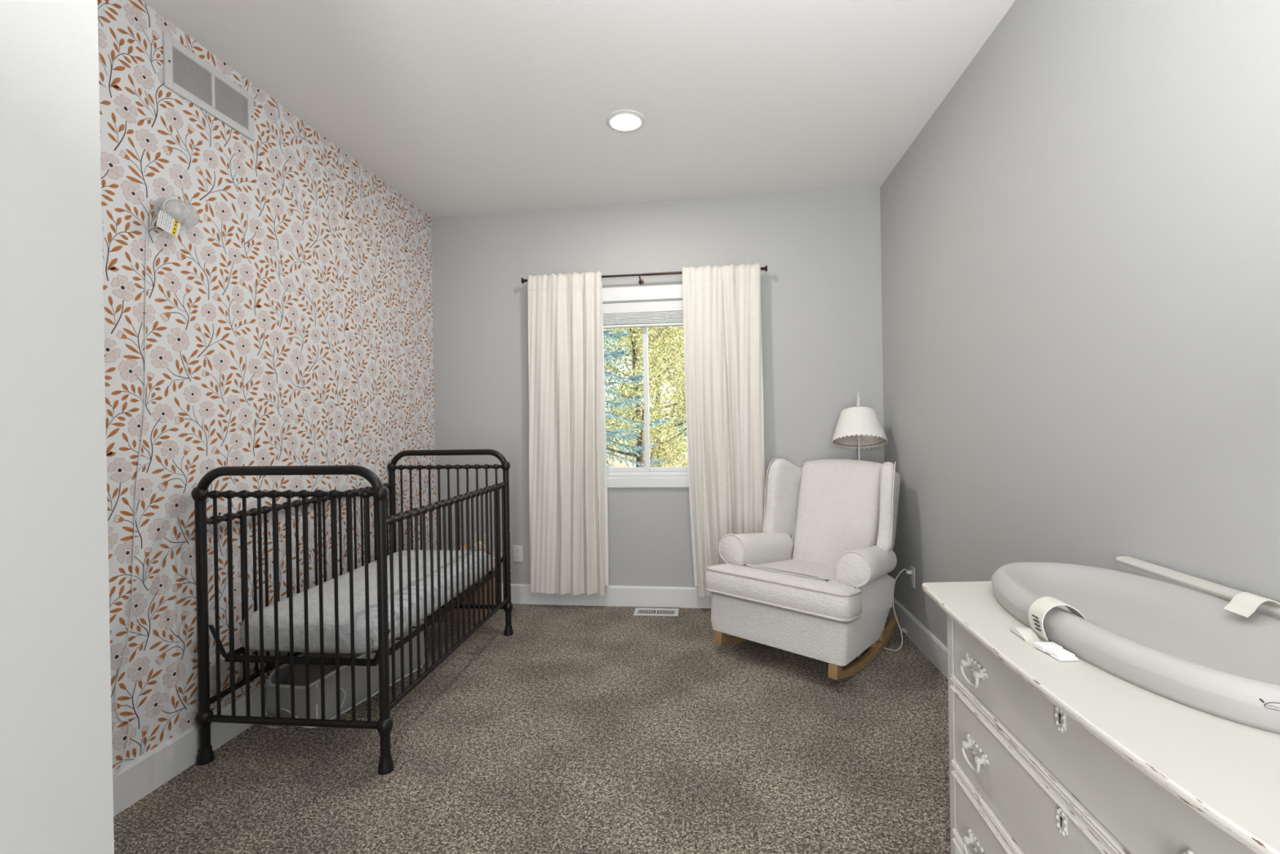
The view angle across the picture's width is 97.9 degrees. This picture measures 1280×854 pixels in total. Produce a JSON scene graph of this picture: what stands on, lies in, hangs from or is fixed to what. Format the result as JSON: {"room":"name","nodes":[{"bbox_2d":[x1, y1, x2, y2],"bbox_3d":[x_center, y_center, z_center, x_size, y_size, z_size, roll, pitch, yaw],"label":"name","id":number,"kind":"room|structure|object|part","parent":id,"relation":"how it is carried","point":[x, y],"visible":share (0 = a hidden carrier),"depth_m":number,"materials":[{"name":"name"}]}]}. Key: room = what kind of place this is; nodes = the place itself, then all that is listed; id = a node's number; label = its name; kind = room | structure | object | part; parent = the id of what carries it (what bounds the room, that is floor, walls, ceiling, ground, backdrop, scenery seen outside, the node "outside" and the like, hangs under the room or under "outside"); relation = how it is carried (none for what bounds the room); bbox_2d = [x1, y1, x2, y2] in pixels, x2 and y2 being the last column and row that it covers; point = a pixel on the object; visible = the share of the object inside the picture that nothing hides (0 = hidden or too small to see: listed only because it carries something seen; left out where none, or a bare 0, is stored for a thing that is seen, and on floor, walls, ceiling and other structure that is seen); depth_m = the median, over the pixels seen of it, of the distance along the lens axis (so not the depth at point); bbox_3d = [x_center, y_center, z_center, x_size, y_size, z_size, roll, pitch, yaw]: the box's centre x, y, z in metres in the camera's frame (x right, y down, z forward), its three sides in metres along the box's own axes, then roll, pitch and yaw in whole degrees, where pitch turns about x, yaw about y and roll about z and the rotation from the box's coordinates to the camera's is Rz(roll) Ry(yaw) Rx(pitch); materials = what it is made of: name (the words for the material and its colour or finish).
{"room":"bedroom","nodes":[
{"label":"bedroom","id":0,"kind":"room"},
{"bbox_2d":[0,0,114,853],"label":"door","id":1,"kind":"structure","parent":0,"point":[56,795],"depth_m":0.64,"materials":[{"name":"grey paint"}]},
{"bbox_2d":[97,0,436,771],"bbox_3d":[-1.722,-0.116,2.366,0.121,2.740,3.253,-1,0,7],"label":"wall","id":2,"kind":"structure","parent":0,"point":[292,323],"depth_m":2.25,"materials":[{"name":"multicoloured paper"}]},
{"bbox_2d":[112,195,197,775],"bbox_3d":[-1.679,0.143,1.805,0.094,1.950,0.573,-1,0,7],"label":"monitor","id":3,"kind":"object","parent":2,"relation":"attached to","point":[169,212],"visible":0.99,"depth_m":1.93,"materials":[{"name":"white plastic"}]},
{"bbox_2d":[112,682,269,816],"bbox_3d":[-1.628,1.184,2.411,0.015,0.137,3.153,-1,0,7],"label":"baseboard","id":4,"kind":"structure","parent":2,"relation":"attached to","point":[143,775],"depth_m":1.98,"materials":[{"name":"white paint"}]},
{"bbox_2d":[162,32,254,141],"bbox_3d":[-1.694,-1.331,2.212,0.012,0.194,0.400,-1,0,7],"label":"air vent","id":5,"kind":"object","parent":2,"relation":"in","point":[185,73],"visible":1,"depth_m":2.18,"materials":[{"name":"white metal"}]},
{"bbox_2d":[113,604,951,853],"bbox_3d":[-0.232,1.292,1.272,3.460,0.120,5.355,-1,0,7],"label":"floor","id":6,"kind":"structure","parent":0,"point":[580,729],"depth_m":2.04,"materials":[{"name":"brown carpet"}]},
{"bbox_2d":[266,724,279,728],"bbox_3d":[-1.527,1.249,2.322,0.057,0.002,0.013,-1,0,12],"label":"paper strip","id":7,"kind":"object","parent":6,"relation":"on","point":[268,726],"visible":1,"depth_m":2.32,"materials":[{"name":"white paper"}]},
{"bbox_2d":[264,619,424,728],"bbox_3d":[-1.365,1.125,2.650,0.338,0.238,0.687,-1,0,19],"label":"storage bin","id":8,"kind":"object","parent":6,"relation":"on","point":[361,693],"visible":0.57,"depth_m":2.42,"materials":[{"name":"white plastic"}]},
{"bbox_2d":[191,448,513,774],"bbox_3d":[-1.216,0.692,2.704,0.771,1.105,1.367,-1,0,6],"label":"crib","id":9,"kind":"object","parent":6,"relation":"on","point":[205,716],"visible":0.98,"depth_m":2.08,"materials":[{"name":"brown metal"}]},
{"bbox_3d":[-1.565,1.037,2.743,0.012,0.022,1.291,-1,0,6],"label":"rail","id":10,"kind":"part","parent":9,"relation":"part of","materials":[{"name":"brown metal"}]},
{"bbox_3d":[-1.292,0.247,2.050,0.723,0.036,0.036,-1,0,6],"label":"collared rail","id":11,"kind":"part","parent":9,"relation":"part of","materials":[{"name":"brown metal"}]},
{"bbox_3d":[-1.284,0.685,2.052,0.750,1.085,0.035,-1,0,6],"label":"frame","id":12,"kind":"part","parent":9,"relation":"part of","materials":[{"name":"brown metal"}]},
{"bbox_3d":[-1.278,1.085,2.053,0.715,0.025,0.025,-1,0,6],"label":"rail","id":13,"kind":"part","parent":9,"relation":"part of","materials":[{"name":"brown metal"}]},
{"bbox_3d":[-1.577,0.355,2.740,0.036,0.036,1.312,-1,0,6],"label":"collared rail","id":14,"kind":"part","parent":9,"relation":"part of","materials":[{"name":"brown metal"}]},
{"bbox_3d":[-1.212,0.871,2.705,0.605,0.026,1.242,-1,0,6],"label":"platform frame","id":15,"kind":"part","parent":9,"relation":"part of","materials":[{"name":"black metal"}]},
{"bbox_2d":[240,550,490,653],"bbox_3d":[-1.211,0.787,2.704,0.596,0.141,1.222,-1,0,6],"label":"mattress","id":16,"kind":"object","parent":9,"relation":"in","point":[344,602],"visible":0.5,"depth_m":2.25,"materials":[{"name":"white fabric"}]},
{"bbox_3d":[-0.866,0.343,2.666,0.036,0.036,1.312,-1,0,6],"label":"collared rail","id":17,"kind":"part","parent":9,"relation":"part of","materials":[{"name":"brown metal"}]},
{"bbox_3d":[-1.155,0.241,3.355,0.723,0.036,0.036,-1,0,6],"label":"collared rail","id":18,"kind":"part","parent":9,"relation":"part of","materials":[{"name":"brown metal"}]},
{"bbox_3d":[-0.854,1.025,2.668,0.012,0.022,1.291,-1,0,6],"label":"rail","id":19,"kind":"part","parent":9,"relation":"part of","materials":[{"name":"brown metal"}]},
{"bbox_3d":[-1.147,0.679,3.356,0.750,1.085,0.035,-1,0,6],"label":"frame","id":20,"kind":"part","parent":9,"relation":"part of","materials":[{"name":"brown metal"}]},
{"bbox_3d":[-1.140,1.079,3.358,0.715,0.025,0.025,-1,0,6],"label":"rail","id":21,"kind":"part","parent":9,"relation":"part of","materials":[{"name":"brown metal"}]},
{"bbox_2d":[434,551,502,623],"bbox_3d":[-1.163,1.023,3.649,0.452,0.430,0.350,-1,0,7],"label":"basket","id":22,"kind":"object","parent":6,"relation":"on","point":[442,618],"visible":0.06,"depth_m":3.51,"materials":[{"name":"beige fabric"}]},
{"bbox_2d":[474,531,485,551],"bbox_3d":[-1.071,0.823,3.699,0.132,0.258,0.105,-1,0,35],"label":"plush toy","id":23,"kind":"object","parent":22,"relation":"in","point":[475,534],"visible":0.25,"depth_m":3.69,"materials":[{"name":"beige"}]},
{"bbox_2d":[633,607,679,616],"bbox_3d":[0.107,1.214,3.658,0.290,0.008,0.134,-1,0,6],"label":"floor vent","id":24,"kind":"object","parent":6,"relation":"in","point":[642,611],"visible":1,"depth_m":3.65,"materials":[{"name":"white metal"}]},
{"bbox_2d":[704,457,900,679],"bbox_3d":[0.960,0.701,3.105,0.860,1.008,1.010,-1,0,42],"label":"armchair","id":25,"kind":"object","parent":6,"relation":"on","point":[815,583],"visible":1,"depth_m":2.96,"materials":[{"name":"beige fabric"}]},
{"bbox_3d":[0.690,0.789,3.289,0.198,0.330,0.510,-1,-6,43],"label":"armrest","id":26,"kind":"part","parent":25,"relation":"part of","materials":[{"name":"beige fabric"}]},
{"bbox_2d":[704,559,862,618],"bbox_3d":[0.860,0.838,2.992,0.798,0.157,0.697,-1,-6,43],"label":"seat cushion","id":27,"kind":"object","parent":25,"relation":"on","point":[806,588],"depth_m":2.75,"materials":[{"name":"beige fabric"}]},
{"bbox_2d":[791,458,882,565],"bbox_3d":[1.171,0.546,3.335,0.524,0.716,0.249,-1,-6,43],"label":"backrest cushion","id":28,"kind":"object","parent":25,"relation":"on","point":[836,502],"depth_m":3.31,"materials":[{"name":"beige fabric"}]},
{"bbox_3d":[1.171,0.692,3.333,0.640,0.976,0.294,-1,-6,43],"label":"backrest","id":29,"kind":"part","parent":25,"relation":"part of","materials":[{"name":"beige fabric"}]},
{"bbox_3d":[1.170,0.783,2.849,0.198,0.330,0.510,-1,-6,43],"label":"armrest","id":30,"kind":"part","parent":25,"relation":"part of","materials":[{"name":"beige fabric"}]},
{"bbox_3d":[0.935,1.139,3.068,0.640,0.037,0.280,-1,-6,43],"label":"cross rail","id":31,"kind":"part","parent":25,"relation":"part of","materials":[{"name":"brown wood"}]},
{"bbox_2d":[831,390,911,650],"bbox_3d":[1.372,0.487,3.276,0.332,1.424,0.600,-1,0,-11],"label":"floor lamp","id":32,"kind":"object","parent":6,"relation":"on","point":[860,427],"visible":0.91,"depth_m":3.37,"materials":[{"name":"white fabric"}]},
{"bbox_2d":[856,434,862,439],"bbox_3d":[1.353,0.049,3.446,0.032,0.060,0.031,-1,0,7],"label":"socket","id":33,"kind":"object","parent":32,"relation":"attached to","point":[859,437],"depth_m":3.43,"materials":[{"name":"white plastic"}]},
{"bbox_3d":[1.345,0.005,3.422,0.301,0.237,0.288,-1,0,7],"label":"shade frame","id":34,"kind":"part","parent":32,"relation":"part of","materials":[{"name":"white metal"}]},
{"bbox_3d":[1.344,0.009,3.420,0.318,0.270,0.309,-1,0,7],"label":"lamp shade","id":35,"kind":"part","parent":32,"relation":"part of","materials":[{"name":"white fabric"}]},
{"bbox_3d":[1.345,0.998,3.207,0.241,0.399,0.463,-1,0,-22],"label":"power cord","id":36,"kind":"part","parent":32,"relation":"part of","materials":[{"name":"white plastic"}]},
{"bbox_2d":[901,627,906,633],"bbox_3d":[1.540,1.175,3.217,0.040,0.018,0.045,-1,0,-22],"label":"switch","id":37,"kind":"object","parent":32,"relation":"attached to","point":[903,629],"depth_m":3.21,"materials":[{"name":"white plastic"}]},
{"bbox_2d":[921,555,1279,853],"bbox_3d":[0.997,0.782,1.064,0.547,0.859,1.223,-1,0,7],"label":"dresser","id":38,"kind":"object","parent":6,"relation":"on","point":[1048,754],"visible":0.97,"depth_m":1.02,"materials":[{"name":"antique white paint"},{"name":"white paint"},{"name":"brown wood"}]},
{"bbox_3d":[0.888,0.844,1.554,0.040,0.736,0.036,-1,0,7],"label":"corner post","id":39,"kind":"part","parent":38,"relation":"part of","materials":[{"name":"white paint"}]},
{"bbox_3d":[0.820,1.127,1.064,0.033,0.035,0.956,-1,0,7],"label":"moulded rail","id":40,"kind":"part","parent":38,"relation":"part of","materials":[{"name":"white paint"}]},
{"bbox_3d":[0.834,0.617,1.399,0.024,0.065,0.111,-1,0,7],"label":"bail handle","id":41,"kind":"part","parent":38,"relation":"part of","materials":[{"name":"white paint"}]},
{"bbox_3d":[0.842,1.073,1.400,0.024,0.065,0.111,-1,0,7],"label":"bail handle","id":42,"kind":"part","parent":38,"relation":"part of","materials":[{"name":"white paint"}]},
{"bbox_3d":[0.838,0.827,1.399,0.024,0.065,0.111,-1,0,7],"label":"bail handle","id":43,"kind":"part","parent":38,"relation":"part of","materials":[{"name":"white paint"}]},
{"bbox_3d":[0.821,1.035,1.063,0.020,0.143,0.942,-1,0,7],"label":"drawer","id":44,"kind":"part","parent":38,"relation":"part of","materials":[{"name":"white paint"}]},
{"bbox_3d":[0.817,0.940,1.063,0.033,0.041,0.956,-1,0,7],"label":"moulded rail","id":45,"kind":"part","parent":38,"relation":"part of","materials":[{"name":"white paint"}]},
{"bbox_3d":[0.817,0.822,1.062,0.020,0.189,0.942,-1,0,7],"label":"drawer","id":46,"kind":"part","parent":38,"relation":"part of","materials":[{"name":"white paint"}]},
{"bbox_3d":[0.813,0.704,1.062,0.033,0.041,0.956,-1,0,7],"label":"moulded rail","id":47,"kind":"part","parent":38,"relation":"part of","materials":[{"name":"white paint"}]},
{"bbox_3d":[0.801,0.555,1.064,0.006,0.056,0.032,-1,0,7],"label":"keyhole plate","id":48,"kind":"part","parent":38,"relation":"part of","materials":[{"name":"white paint"}]},
{"bbox_3d":[0.804,0.753,1.065,0.006,0.056,0.032,-1,0,7],"label":"keyhole plate","id":49,"kind":"part","parent":38,"relation":"part of","materials":[{"name":"white paint"}]},
{"bbox_3d":[0.813,0.586,1.062,0.020,0.189,0.942,-1,0,7],"label":"drawer","id":50,"kind":"part","parent":38,"relation":"part of","materials":[{"name":"white paint"}]},
{"bbox_2d":[991,561,1279,733],"bbox_3d":[1.047,0.395,1.195,0.458,0.117,0.826,-1,0,7],"label":"changing pad","id":51,"kind":"object","parent":38,"relation":"on","point":[1212,655],"visible":0.98,"depth_m":1.10,"materials":[{"name":"grey plastic"}]},
{"bbox_3d":[0.752,0.621,0.732,0.024,0.065,0.111,-1,0,7],"label":"bail handle","id":52,"kind":"part","parent":38,"relation":"part of","materials":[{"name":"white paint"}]},
{"bbox_3d":[1.235,0.399,0.979,0.032,0.099,1.040,-1,0,7],"label":"gallery rail","id":53,"kind":"part","parent":38,"relation":"part of","materials":[{"name":"white paint"}]},
{"bbox_2d":[141,0,1015,217],"bbox_3d":[-0.280,-1.568,1.263,3.460,0.120,5.355,-1,0,7],"label":"ceiling","id":54,"kind":"structure","parent":0,"point":[459,107],"depth_m":2.45,"materials":[{"name":"white paint"}]},
{"bbox_2d":[605,110,645,132],"bbox_3d":[-0.071,-1.509,2.762,0.196,0.013,0.196,-1,0,7],"label":"recessed light","id":55,"kind":"object","parent":54,"relation":"in","point":[623,121],"visible":1,"depth_m":2.74,"materials":[{"name":"white plastic"}]},
{"bbox_2d":[431,187,884,586],"bbox_3d":[0.062,-0.151,3.856,3.300,2.740,0.140,-1,0,7],"label":"wall","id":56,"kind":"structure","parent":0,"point":[821,284],"depth_m":3.78,"materials":[{"name":"grey paint"}]},
{"bbox_2d":[512,545,523,561],"bbox_3d":[-0.854,0.886,3.899,0.070,0.114,0.008,-1,0,7],"label":"wall outlet","id":57,"kind":"object","parent":56,"relation":"attached to","point":[517,549],"visible":1,"depth_m":3.90,"materials":[{"name":"white plastic"}]},
{"bbox_2d":[501,583,711,608],"bbox_3d":[0.074,1.151,3.783,3.030,0.137,0.015,-1,0,7],"label":"baseboard","id":58,"kind":"structure","parent":56,"relation":"attached to","point":[521,593],"depth_m":3.80,"materials":[{"name":"white paint"}]},
{"bbox_2d":[520,265,767,284],"bbox_3d":[0.012,-1.000,3.735,1.641,0.067,0.103,-1,0,7],"label":"curtain rod","id":59,"kind":"object","parent":56,"relation":"attached to","point":[641,282],"visible":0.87,"depth_m":3.70,"materials":[{"name":"black metal"}]},
{"bbox_2d":[527,271,608,595],"bbox_3d":[-0.497,0.044,3.741,0.543,2.162,0.086,-1,0,7],"label":"curtain","id":60,"kind":"object","parent":59,"relation":"hanging from","point":[568,472],"visible":1,"depth_m":3.75,"materials":[{"name":"beige fabric"}]},
{"bbox_2d":[681,262,765,596],"bbox_3d":[0.550,0.026,3.623,0.518,2.162,0.093,-1,0,7],"label":"curtain","id":61,"kind":"object","parent":59,"relation":"hanging from","point":[722,304],"visible":0.84,"depth_m":3.61,"materials":[{"name":"beige fabric"}]},
{"bbox_2d":[602,284,688,487],"bbox_3d":[0.034,-0.271,3.840,1.040,1.361,0.138,-1,0,7],"label":"window","id":62,"kind":"structure","parent":56,"relation":"in","point":[646,476],"depth_m":3.79,"materials":[{"name":"white paint"}]},
{"bbox_3d":[-0.149,-0.255,3.886,0.416,1.137,0.020,-1,0,7],"label":"sash","id":63,"kind":"part","parent":62,"relation":"part of","materials":[{"name":"white plastic"}]},
{"bbox_2d":[602,299,683,328],"bbox_3d":[0.023,-0.769,3.812,0.840,0.167,0.051,-1,0,7],"label":"window blind","id":64,"kind":"object","parent":62,"relation":"attached to","point":[659,316],"visible":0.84,"depth_m":3.80,"materials":[{"name":"white plastic"}]},
{"bbox_3d":[-0.148,-0.732,3.811,0.026,0.090,0.008,-1,0,7],"label":"lift cord","id":65,"kind":"part","parent":64,"relation":"part of","materials":[{"name":"white plastic"}]},
{"bbox_3d":[0.024,-0.694,3.816,0.832,0.017,0.038,-1,0,7],"label":"rail","id":66,"kind":"part","parent":64,"relation":"part of","materials":[{"name":"white plastic"}]},
{"bbox_3d":[0.189,-0.738,3.770,0.026,0.090,0.008,-1,0,7],"label":"lift cord","id":67,"kind":"part","parent":64,"relation":"part of","materials":[{"name":"white plastic"}]},
{"bbox_3d":[0.039,-0.258,3.876,0.848,1.193,0.065,-1,0,7],"label":"frame","id":68,"kind":"part","parent":62,"relation":"part of","materials":[{"name":"white plastic"}]},
{"bbox_3d":[0.232,-0.261,3.863,0.406,1.137,0.020,-1,0,7],"label":"sash","id":69,"kind":"part","parent":62,"relation":"part of","materials":[{"name":"white plastic"}]},
{"bbox_2d":[880,0,1279,647],"bbox_3d":[1.318,-0.164,1.044,0.120,2.740,5.135,-1,0,7],"label":"wall","id":70,"kind":"structure","parent":0,"point":[1080,242],"depth_m":1.64,"materials":[{"name":"grey paint"}]},
{"bbox_2d":[909,565,915,588],"bbox_3d":[1.526,0.841,3.127,0.008,0.114,0.070,-1,0,7],"label":"wall outlet","id":71,"kind":"object","parent":70,"relation":"attached to","point":[912,577],"visible":1,"depth_m":3.11,"materials":[{"name":"white plastic"}]},
{"bbox_2d":[888,597,947,679],"bbox_3d":[1.280,1.139,1.116,0.015,0.137,5.015,-1,0,7],"label":"baseboard","id":72,"kind":"structure","parent":70,"relation":"attached to","point":[926,642],"depth_m":2.95,"materials":[{"name":"white paint"}]},
{"label":"outside","id":73,"kind":"structure","parent":0,"visible":0},
{"bbox_3d":[0.746,1.927,14.006,26.000,0.300,20.035,-1,0,7],"label":"ground","id":74,"kind":"structure","parent":73,"visible":0},
{"bbox_2d":[603,313,671,466],"bbox_3d":[-1.053,-0.836,7.428,3.702,5.474,3.433,-1,0,7],"label":"spruce tree","id":75,"kind":"object","parent":74,"relation":"on","point":[619,353],"visible":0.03,"depth_m":7.38,"materials":[{"name":"green plant"}]},
{"bbox_2d":[603,326,687,466],"bbox_3d":[0.478,-2.509,19.917,7.294,8.552,7.935,-1,0,-9],"label":"leafy tree","id":76,"kind":"object","parent":74,"relation":"on","point":[608,341],"visible":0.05,"depth_m":18.65,"materials":[{"name":"green plant"}]},
{"bbox_2d":[604,312,688,466],"bbox_3d":[-0.183,-0.800,12.574,4.347,5.203,4.798,-1,0,35],"label":"autumn tree","id":77,"kind":"object","parent":74,"relation":"on","point":[655,341],"visible":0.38,"depth_m":11.78,"materials":[{"name":"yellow plant"}]}
]}

